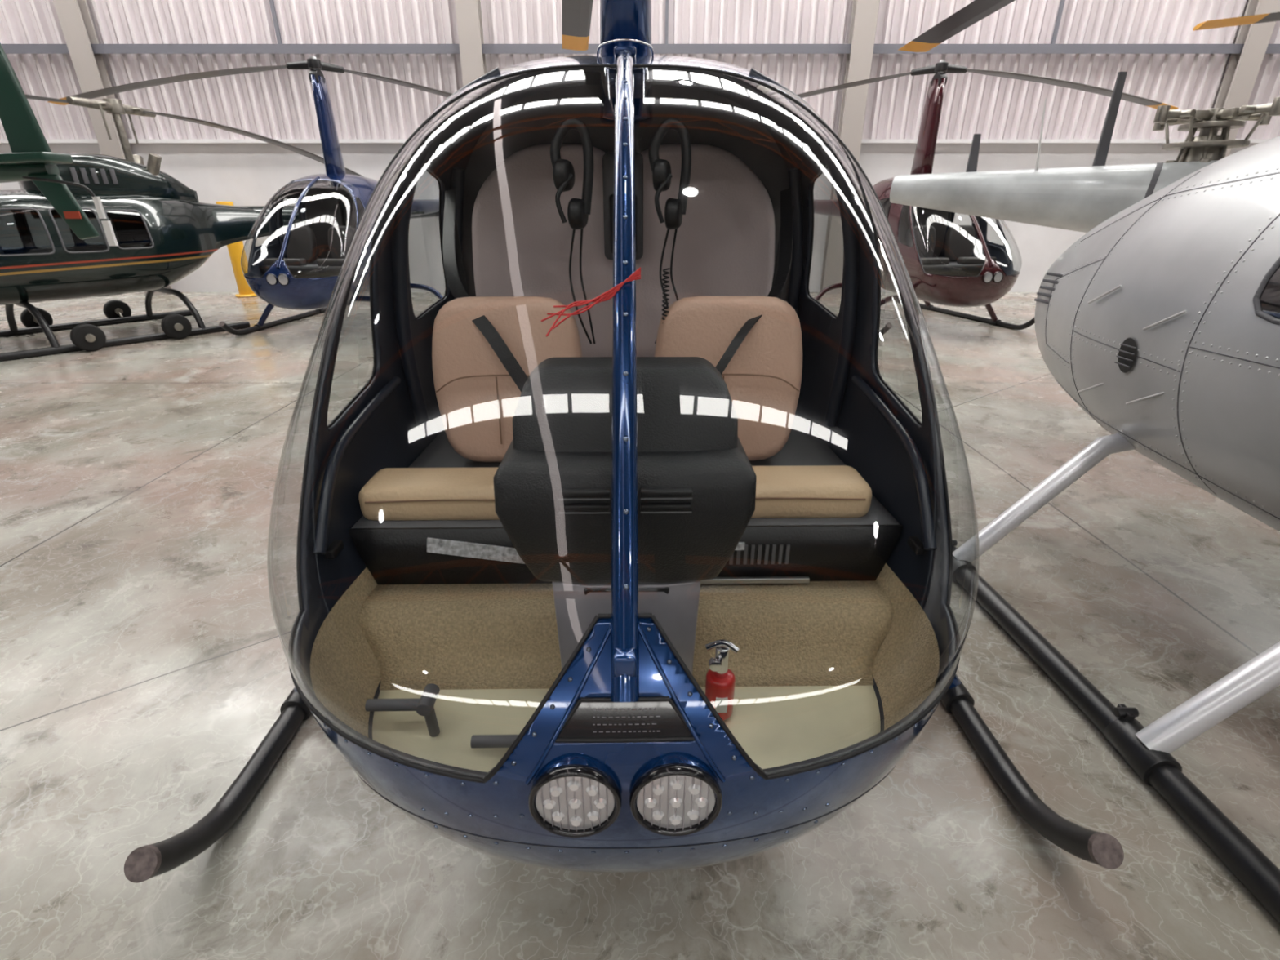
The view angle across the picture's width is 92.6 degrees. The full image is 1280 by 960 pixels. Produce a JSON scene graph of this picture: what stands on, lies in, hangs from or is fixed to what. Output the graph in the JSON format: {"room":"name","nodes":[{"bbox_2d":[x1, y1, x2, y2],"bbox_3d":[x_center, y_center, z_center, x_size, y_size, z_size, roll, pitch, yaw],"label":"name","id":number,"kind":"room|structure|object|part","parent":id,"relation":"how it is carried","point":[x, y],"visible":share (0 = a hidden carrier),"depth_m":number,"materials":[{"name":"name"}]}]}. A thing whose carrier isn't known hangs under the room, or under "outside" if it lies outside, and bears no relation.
{"room":"helicopter hangar","nodes":[
{"label":"helicopter hangar","id":0,"kind":"room"},
{"bbox_2d":[0,143,1256,292],"bbox_3d":[0.000,-4.851,11.436,38.000,2.560,0.120,0,24,0],"label":"wall","id":1,"kind":"structure","parent":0,"point":[240,174],"depth_m":11.06,"materials":[{"name":"white paint"}]},
{"bbox_2d":[0,138,1270,143],"bbox_3d":[0.000,-5.984,10.811,38.000,0.060,0.140,0,24,0],"label":"wall cap","id":2,"kind":"object","parent":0,"point":[2,140],"depth_m":10.75,"materials":[{"name":"grey metal"}]},
{"bbox_2d":[0,292,1279,959],"bbox_3d":[0.000,2.916,-2.861,38.000,0.001,32.400,0,24,0],"label":"floor","id":3,"kind":"structure","parent":0,"point":[144,664],"depth_m":1.97,"materials":[{"name":"concrete"}]},
{"bbox_2d":[0,43,118,245],"bbox_3d":[-5.712,-1.842,3.276,5.112,1.140,0.580,-4,24,-10],"label":"helicopter","id":4,"kind":"object","parent":3,"relation":"on","point":[31,157],"visible":1,"depth_m":3.53,"materials":[{"name":"teal paint"}]},
{"bbox_2d":[0,94,439,361],"bbox_3d":[-6.378,-3.404,8.023,2.378,2.697,10.306,14,28,28],"label":"helicopter","id":5,"kind":"object","parent":3,"relation":"on","point":[162,231],"visible":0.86,"depth_m":7.40,"materials":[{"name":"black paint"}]},
{"bbox_3d":[-7.308,-3.484,5.140,0.276,0.074,4.720,8,25,18],"label":"rotor blade","id":6,"kind":"part","parent":5,"relation":"part of","materials":[{"name":"grey metal"}]},
{"bbox_3d":[-5.511,-4.977,9.396,0.276,0.781,3.680,10,26,22],"label":"rotor blade","id":7,"kind":"part","parent":5,"relation":"part of","materials":[{"name":"grey metal"}]},
{"bbox_2d":[215,201,257,297],"bbox_3d":[-7.300,-4.160,11.065,0.400,1.600,0.400,0,24,0],"label":"bollard","id":8,"kind":"object","parent":3,"relation":"on","point":[235,250],"visible":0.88,"depth_m":11.09,"materials":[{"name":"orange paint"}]},
{"bbox_2d":[48,56,452,335],"bbox_3d":[-3.907,-4.316,9.485,5.363,3.189,6.810,21,32,39],"label":"helicopter","id":9,"kind":"object","parent":3,"relation":"on","point":[300,267],"visible":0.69,"depth_m":7.72,"materials":[{"name":"blue paint"}]},
{"bbox_3d":[-6.033,-5.168,7.971,3.500,0.253,0.250,5,25,12],"label":"rotor blade","id":10,"kind":"part","parent":9,"relation":"part of","materials":[{"name":"grey metal"}]},
{"bbox_3d":[-4.685,-2.810,7.622,0.030,0.230,0.570,2,24,5],"label":"door sill","id":11,"kind":"part","parent":9,"relation":"part of","materials":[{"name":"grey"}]},
{"bbox_3d":[-4.053,-3.121,7.529,1.316,1.045,1.680,2,24,5],"label":"canopy glass","id":12,"kind":"part","parent":9,"relation":"part of","materials":[{"name":"clear glass"}]},
{"bbox_2d":[266,274,275,284],"bbox_3d":[-4.198,-2.284,6.970,0.110,0.110,0.009,2,24,5],"label":"landing light","id":13,"kind":"object","parent":9,"relation":"attached to","point":[271,278],"depth_m":6.96,"materials":[{"name":"grey glass"}]},
{"bbox_2d":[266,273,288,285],"bbox_3d":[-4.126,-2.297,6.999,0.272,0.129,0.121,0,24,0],"label":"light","id":14,"kind":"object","parent":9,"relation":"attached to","point":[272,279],"depth_m":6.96,"materials":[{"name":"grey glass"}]},
{"bbox_2d":[278,274,287,284],"bbox_3d":[-4.059,-2.279,6.959,0.110,0.110,0.009,2,24,5],"label":"landing light","id":15,"kind":"object","parent":9,"relation":"attached to","point":[282,278],"depth_m":6.95,"materials":[{"name":"grey glass"}]},
{"bbox_2d":[263,257,306,266],"bbox_3d":[-4.409,-2.706,7.602,0.490,0.090,0.150,2,24,5],"label":"seat cushion","id":16,"kind":"object","parent":9,"relation":"on","point":[289,261],"depth_m":7.54,"materials":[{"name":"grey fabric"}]},
{"bbox_3d":[-4.072,-3.098,7.306,0.040,1.002,1.197,2,24,5],"label":"windshield post","id":17,"kind":"part","parent":9,"relation":"part of","materials":[{"name":"blue metal"}]},
{"bbox_3d":[-4.332,-3.003,7.803,0.396,0.440,0.110,2,16,5],"label":"seat","id":18,"kind":"part","parent":9,"relation":"part of","materials":[{"name":"grey leather"}]},
{"bbox_3d":[-4.563,-3.472,8.385,0.103,0.726,0.057,16,29,32],"label":"aft post","id":19,"kind":"part","parent":9,"relation":"part of","materials":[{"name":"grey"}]},
{"bbox_2d":[316,258,344,266],"bbox_3d":[-3.721,-2.681,7.547,0.490,0.090,0.150,2,24,5],"label":"seat cushion","id":20,"kind":"object","parent":9,"relation":"on","point":[321,262],"depth_m":7.48,"materials":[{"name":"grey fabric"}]},
{"bbox_3d":[-3.744,-2.982,7.756,0.396,0.440,0.110,2,16,5],"label":"seat","id":21,"kind":"part","parent":9,"relation":"part of","materials":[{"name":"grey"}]},
{"bbox_3d":[-2.843,-5.692,9.149,0.250,0.253,3.500,15,28,30],"label":"rotor blade","id":22,"kind":"part","parent":9,"relation":"part of","materials":[{"name":"grey metal"}]},
{"bbox_2d":[124,0,1124,883],"bbox_3d":[-0.049,-1.198,2.357,2.220,3.289,10.814,0,24,-1],"label":"helicopter","id":23,"kind":"object","parent":3,"relation":"on","point":[628,548],"visible":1,"depth_m":1.35,"materials":[{"name":"blue paint"}]},
{"bbox_3d":[-0.570,0.359,1.254,0.122,0.165,0.438,-4,24,-9],"label":"kick panel","id":24,"kind":"part","parent":23,"relation":"part of","materials":[{"name":"carpet"}]},
{"bbox_3d":[-0.656,-0.061,1.448,0.030,0.230,0.570,0,24,-1],"label":"door sill","id":25,"kind":"part","parent":23,"relation":"part of","materials":[{"name":"grey plastic"}]},
{"bbox_2d":[358,467,499,520],"bbox_3d":[-0.399,0.032,1.453,0.490,0.090,0.150,0,24,-1],"label":"seat cushion","id":26,"kind":"object","parent":23,"relation":"on","point":[393,494],"depth_m":1.39,"materials":[{"name":"beige leather"}]},
{"bbox_3d":[-0.632,-0.727,2.218,0.103,0.726,0.057,13,27,27],"label":"aft post","id":27,"kind":"part","parent":23,"relation":"part of","materials":[{"name":"grey metal"}]},
{"bbox_3d":[-0.353,-0.268,1.660,0.396,0.440,0.110,0,16,-1],"label":"seat","id":28,"kind":"part","parent":23,"relation":"part of","materials":[{"name":"beige leather"}]},
{"bbox_2d":[534,776,614,830],"bbox_3d":[-0.089,0.443,0.845,0.110,0.110,0.009,0,24,-1],"label":"landing light","id":29,"kind":"object","parent":23,"relation":"attached to","point":[561,802],"depth_m":0.84,"materials":[{"name":"grey"}]},
{"bbox_3d":[-0.339,-3.353,3.655,0.250,0.262,4.300,-3,24,-6],"label":"rotor blade","id":30,"kind":"part","parent":23,"relation":"part of","materials":[{"name":"grey metal"}]},
{"bbox_3d":[-0.161,-0.535,1.707,0.067,0.323,0.042,-14,28,-29],"label":"headset cord","id":31,"kind":"part","parent":23,"relation":"part of","materials":[{"name":"black plastic"}]},
{"bbox_3d":[-0.150,-0.536,1.709,0.032,0.323,0.067,2,24,5],"label":"headset cord","id":32,"kind":"part","parent":23,"relation":"part of","materials":[{"name":"black plastic"}]},
{"bbox_3d":[-0.032,-0.398,1.413,1.316,1.046,1.681,0,24,-1],"label":"canopy glass","id":33,"kind":"part","parent":23,"relation":"part of","materials":[{"name":"clear glass"}]},
{"bbox_3d":[-0.029,-0.374,1.189,0.040,1.002,1.197,0,24,-1],"label":"windshield post","id":34,"kind":"part","parent":23,"relation":"part of","materials":[{"name":"blue metal"}]},
{"bbox_2d":[557,487,692,514],"bbox_3d":[-0.024,0.034,1.004,0.219,0.038,0.024,0,24,0],"label":"vent","id":35,"kind":"object","parent":23,"relation":"attached to","point":[571,500],"depth_m":1.00,"materials":[{"name":"black plastic"}]},
{"bbox_2d":[528,751,722,837],"bbox_3d":[-0.020,0.427,0.880,0.268,0.129,0.102,0,24,0],"label":"light","id":36,"kind":"object","parent":23,"relation":"attached to","point":[571,794],"depth_m":0.84,"materials":[{"name":"clear glass"}]},
{"bbox_3d":[-0.027,-0.121,1.139,0.410,0.175,0.220,0,24,-1],"label":"instrument panel","id":37,"kind":"part","parent":23,"relation":"part of","materials":[{"name":"black plastic"}]},
{"bbox_2d":[493,437,756,583],"bbox_3d":[-0.026,0.052,1.152,0.444,0.248,0.257,0,24,-1],"label":"console","id":38,"kind":"object","parent":23,"relation":"attached to","point":[696,500],"depth_m":1.03,"materials":[{"name":"black plastic"}]},
{"bbox_3d":[0.060,-0.536,1.710,0.011,0.323,0.072,-12,27,-25],"label":"headset cord","id":39,"kind":"part","parent":23,"relation":"part of","materials":[{"name":"black plastic"}]},
{"bbox_3d":[0.066,-0.462,1.569,0.020,0.156,0.020,0,24,-1],"label":"coiled cord","id":40,"kind":"part","parent":23,"relation":"part of","materials":[{"name":"black plastic"}]},
{"bbox_3d":[0.082,-0.537,1.711,0.015,0.323,0.083,-16,28,-31],"label":"headset cord","id":41,"kind":"part","parent":23,"relation":"part of","materials":[{"name":"black plastic"}]},
{"bbox_2d":[635,775,715,828],"bbox_3d":[0.050,0.442,0.846,0.110,0.110,0.009,0,24,-1],"label":"landing light","id":42,"kind":"object","parent":23,"relation":"attached to","point":[662,802],"depth_m":0.84,"materials":[{"name":"grey"}]},
{"bbox_2d":[705,668,735,720],"bbox_3d":[0.155,0.417,1.196,0.056,0.095,0.056,0,24,-1],"label":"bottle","id":43,"kind":"object","parent":23,"relation":"on","point":[719,687],"depth_m":1.17,"materials":[{"name":"red paint"}]},
{"bbox_3d":[0.154,0.310,1.140,0.064,0.026,0.017,8,25,17],"label":"extinguisher handle","id":44,"kind":"part","parent":23,"relation":"part of","materials":[{"name":"silver metal"}]},
{"bbox_3d":[0.237,-0.272,1.667,0.396,0.440,0.110,0,16,-1],"label":"seat","id":45,"kind":"part","parent":23,"relation":"part of","materials":[{"name":"beige leather"}]},
{"bbox_2d":[728,544,790,564],"bbox_3d":[0.249,0.171,1.399,0.184,0.050,0.004,0,24,-1],"label":"grille","id":46,"kind":"object","parent":23,"relation":"attached to","point":[760,546],"depth_m":1.40,"materials":[{"name":"black plastic"}]},
{"bbox_3d":[0.544,-0.733,2.233,0.103,0.726,0.057,-14,27,-28],"label":"aft post","id":47,"kind":"part","parent":23,"relation":"part of","materials":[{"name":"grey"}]},
{"bbox_2d":[751,465,871,518],"bbox_3d":[0.291,0.028,1.462,0.490,0.090,0.150,0,24,-1],"label":"seat cushion","id":48,"kind":"object","parent":23,"relation":"on","point":[811,491],"depth_m":1.40,"materials":[{"name":"beige leather"}]},
{"bbox_3d":[0.595,-0.068,1.464,0.030,0.230,0.570,0,24,-1],"label":"door sill","id":49,"kind":"part","parent":23,"relation":"part of","materials":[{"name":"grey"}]},
{"bbox_3d":[0.519,0.352,1.268,0.122,0.165,0.438,3,24,7],"label":"kick panel","id":50,"kind":"part","parent":23,"relation":"part of","materials":[{"name":"carpet"}]},
{"bbox_2d":[797,59,1178,336],"bbox_3d":[3.520,-4.370,9.606,6.994,3.189,5.281,18,30,35],"label":"helicopter","id":51,"kind":"object","parent":3,"relation":"on","point":[947,264],"visible":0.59,"depth_m":7.90,"materials":[{"name":"red paint"}]},
{"bbox_3d":[2.403,-5.702,9.172,0.250,0.253,3.500,-19,31,-37],"label":"rotor blade","id":52,"kind":"part","parent":51,"relation":"part of","materials":[{"name":"grey metal"}]},
{"bbox_3d":[3.626,-3.053,7.914,0.396,0.440,0.110,-5,17,-12],"label":"seat","id":53,"kind":"part","parent":51,"relation":"part of","materials":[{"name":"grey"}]},
{"bbox_2d":[920,257,949,265],"bbox_3d":[3.647,-2.752,7.705,0.490,0.090,0.150,-5,25,-12],"label":"seat cushion","id":54,"kind":"object","parent":51,"relation":"on","point":[928,260],"depth_m":7.65,"materials":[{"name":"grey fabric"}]},
{"bbox_3d":[4.329,-3.586,8.641,0.103,0.726,0.057,-21,31,-39],"label":"aft post","id":55,"kind":"part","parent":51,"relation":"part of","materials":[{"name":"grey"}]},
{"bbox_3d":[4.201,-3.107,8.036,0.396,0.440,0.110,-5,17,-12],"label":"seat","id":56,"kind":"part","parent":51,"relation":"part of","materials":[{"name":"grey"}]},
{"bbox_2d":[956,256,996,264],"bbox_3d":[4.319,-2.815,7.847,0.490,0.090,0.150,-5,25,-12],"label":"seat cushion","id":57,"kind":"object","parent":51,"relation":"on","point":[971,260],"depth_m":7.77,"materials":[{"name":"grey fabric"}]},
{"bbox_3d":[4.001,-3.188,7.509,0.040,1.002,1.197,-5,25,-12],"label":"windshield post","id":58,"kind":"part","parent":51,"relation":"part of","materials":[{"name":"red metal"}]},
{"bbox_2d":[984,272,992,282],"bbox_3d":[4.079,-2.372,7.167,0.110,0.110,0.009,-5,25,-12],"label":"landing light","id":59,"kind":"object","parent":51,"relation":"attached to","point":[988,276],"depth_m":7.16,"materials":[{"name":"grey"}]},
{"bbox_2d":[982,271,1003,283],"bbox_3d":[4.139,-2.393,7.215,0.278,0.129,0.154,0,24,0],"label":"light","id":60,"kind":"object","parent":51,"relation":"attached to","point":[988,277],"depth_m":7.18,"materials":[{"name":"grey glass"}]},
{"bbox_3d":[4.585,-2.934,7.902,0.030,0.230,0.570,-5,25,-12],"label":"door sill","id":61,"kind":"part","parent":51,"relation":"part of","materials":[{"name":"grey"}]},
{"bbox_2d":[994,272,1002,282],"bbox_3d":[4.214,-2.385,7.195,0.110,0.110,0.009,-5,25,-12],"label":"landing light","id":62,"kind":"object","parent":51,"relation":"attached to","point":[997,276],"depth_m":7.19,"materials":[{"name":"grey glass"}]},
{"bbox_3d":[3.953,-3.210,7.729,1.316,1.045,1.680,-5,25,-12],"label":"canopy glass","id":63,"kind":"part","parent":51,"relation":"part of","materials":[{"name":"clear glass"}]},
{"bbox_3d":[5.778,-5.322,8.316,3.500,0.253,0.250,-8,25,-16],"label":"rotor blade","id":64,"kind":"part","parent":51,"relation":"part of","materials":[{"name":"grey metal"}]},
{"bbox_2d":[889,12,1279,232],"bbox_3d":[5.506,-1.997,4.386,6.978,3.080,2.396,9,25,19],"label":"helicopter","id":65,"kind":"object","parent":3,"relation":"on","point":[1077,198],"visible":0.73,"depth_m":4.61,"materials":[{"name":"grey paint"}]},
{"bbox_3d":[6.876,-3.535,4.354,3.850,0.114,0.300,9,25,19],"label":"rotor blade","id":66,"kind":"part","parent":65,"relation":"part of","materials":[{"name":"grey metal"}]},
{"bbox_2d":[898,0,1279,924],"bbox_3d":[2.497,-1.128,2.365,2.322,3.142,9.892,1,24,2],"label":"helicopter","id":67,"kind":"object","parent":3,"relation":"on","point":[1161,322],"visible":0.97,"depth_m":1.98,"materials":[{"name":"grey metal"}]},
{"bbox_3d":[2.939,-3.486,4.027,0.330,0.139,4.300,-1,24,-3],"label":"rotor blade","id":68,"kind":"part","parent":67,"relation":"part of","materials":[{"name":"grey metal"}]},
{"bbox_3d":[1.778,-0.364,2.400,0.009,0.087,0.143,0,24,0],"label":"latch rod","id":69,"kind":"part","parent":67,"relation":"part of","materials":[{"name":"grey metal"}]},
{"bbox_3d":[1.744,-0.696,2.297,0.009,0.087,0.143,0,24,0],"label":"latch rod","id":70,"kind":"part","parent":67,"relation":"part of","materials":[{"name":"grey metal"}]},
{"bbox_3d":[1.750,-0.283,2.119,0.009,0.087,0.143,0,24,0],"label":"latch rod","id":71,"kind":"part","parent":67,"relation":"part of","materials":[{"name":"grey metal"}]},
{"bbox_3d":[1.723,-0.524,2.011,0.009,0.087,0.143,0,24,0],"label":"latch rod","id":72,"kind":"part","parent":67,"relation":"part of","materials":[{"name":"grey metal"}]},
{"bbox_2d":[0,0,1279,138],"bbox_3d":[-0.013,-9.014,9.489,37.975,6.650,0.130,0,24,0],"label":"wall","id":73,"kind":"structure","parent":0,"point":[277,104],"depth_m":10.37,"materials":[{"name":"white metal"}]},
{"bbox_2d":[0,0,1279,53],"bbox_3d":[0.000,-9.029,9.351,38.000,4.210,0.110,0,24,0],"label":"trim girts","id":74,"kind":"structure","parent":73,"relation":"attached to","point":[279,48],"depth_m":10.13,"materials":[{"name":"grey metal"}]},
{"bbox_2d":[53,0,1279,293],"bbox_3d":[0.450,-7.504,9.970,32.460,8.600,0.240,0,24,0],"label":"support columns","id":75,"kind":"structure","parent":73,"relation":"attached to","point":[1242,69],"depth_m":10.14,"materials":[{"name":"white metal"}]}
]}

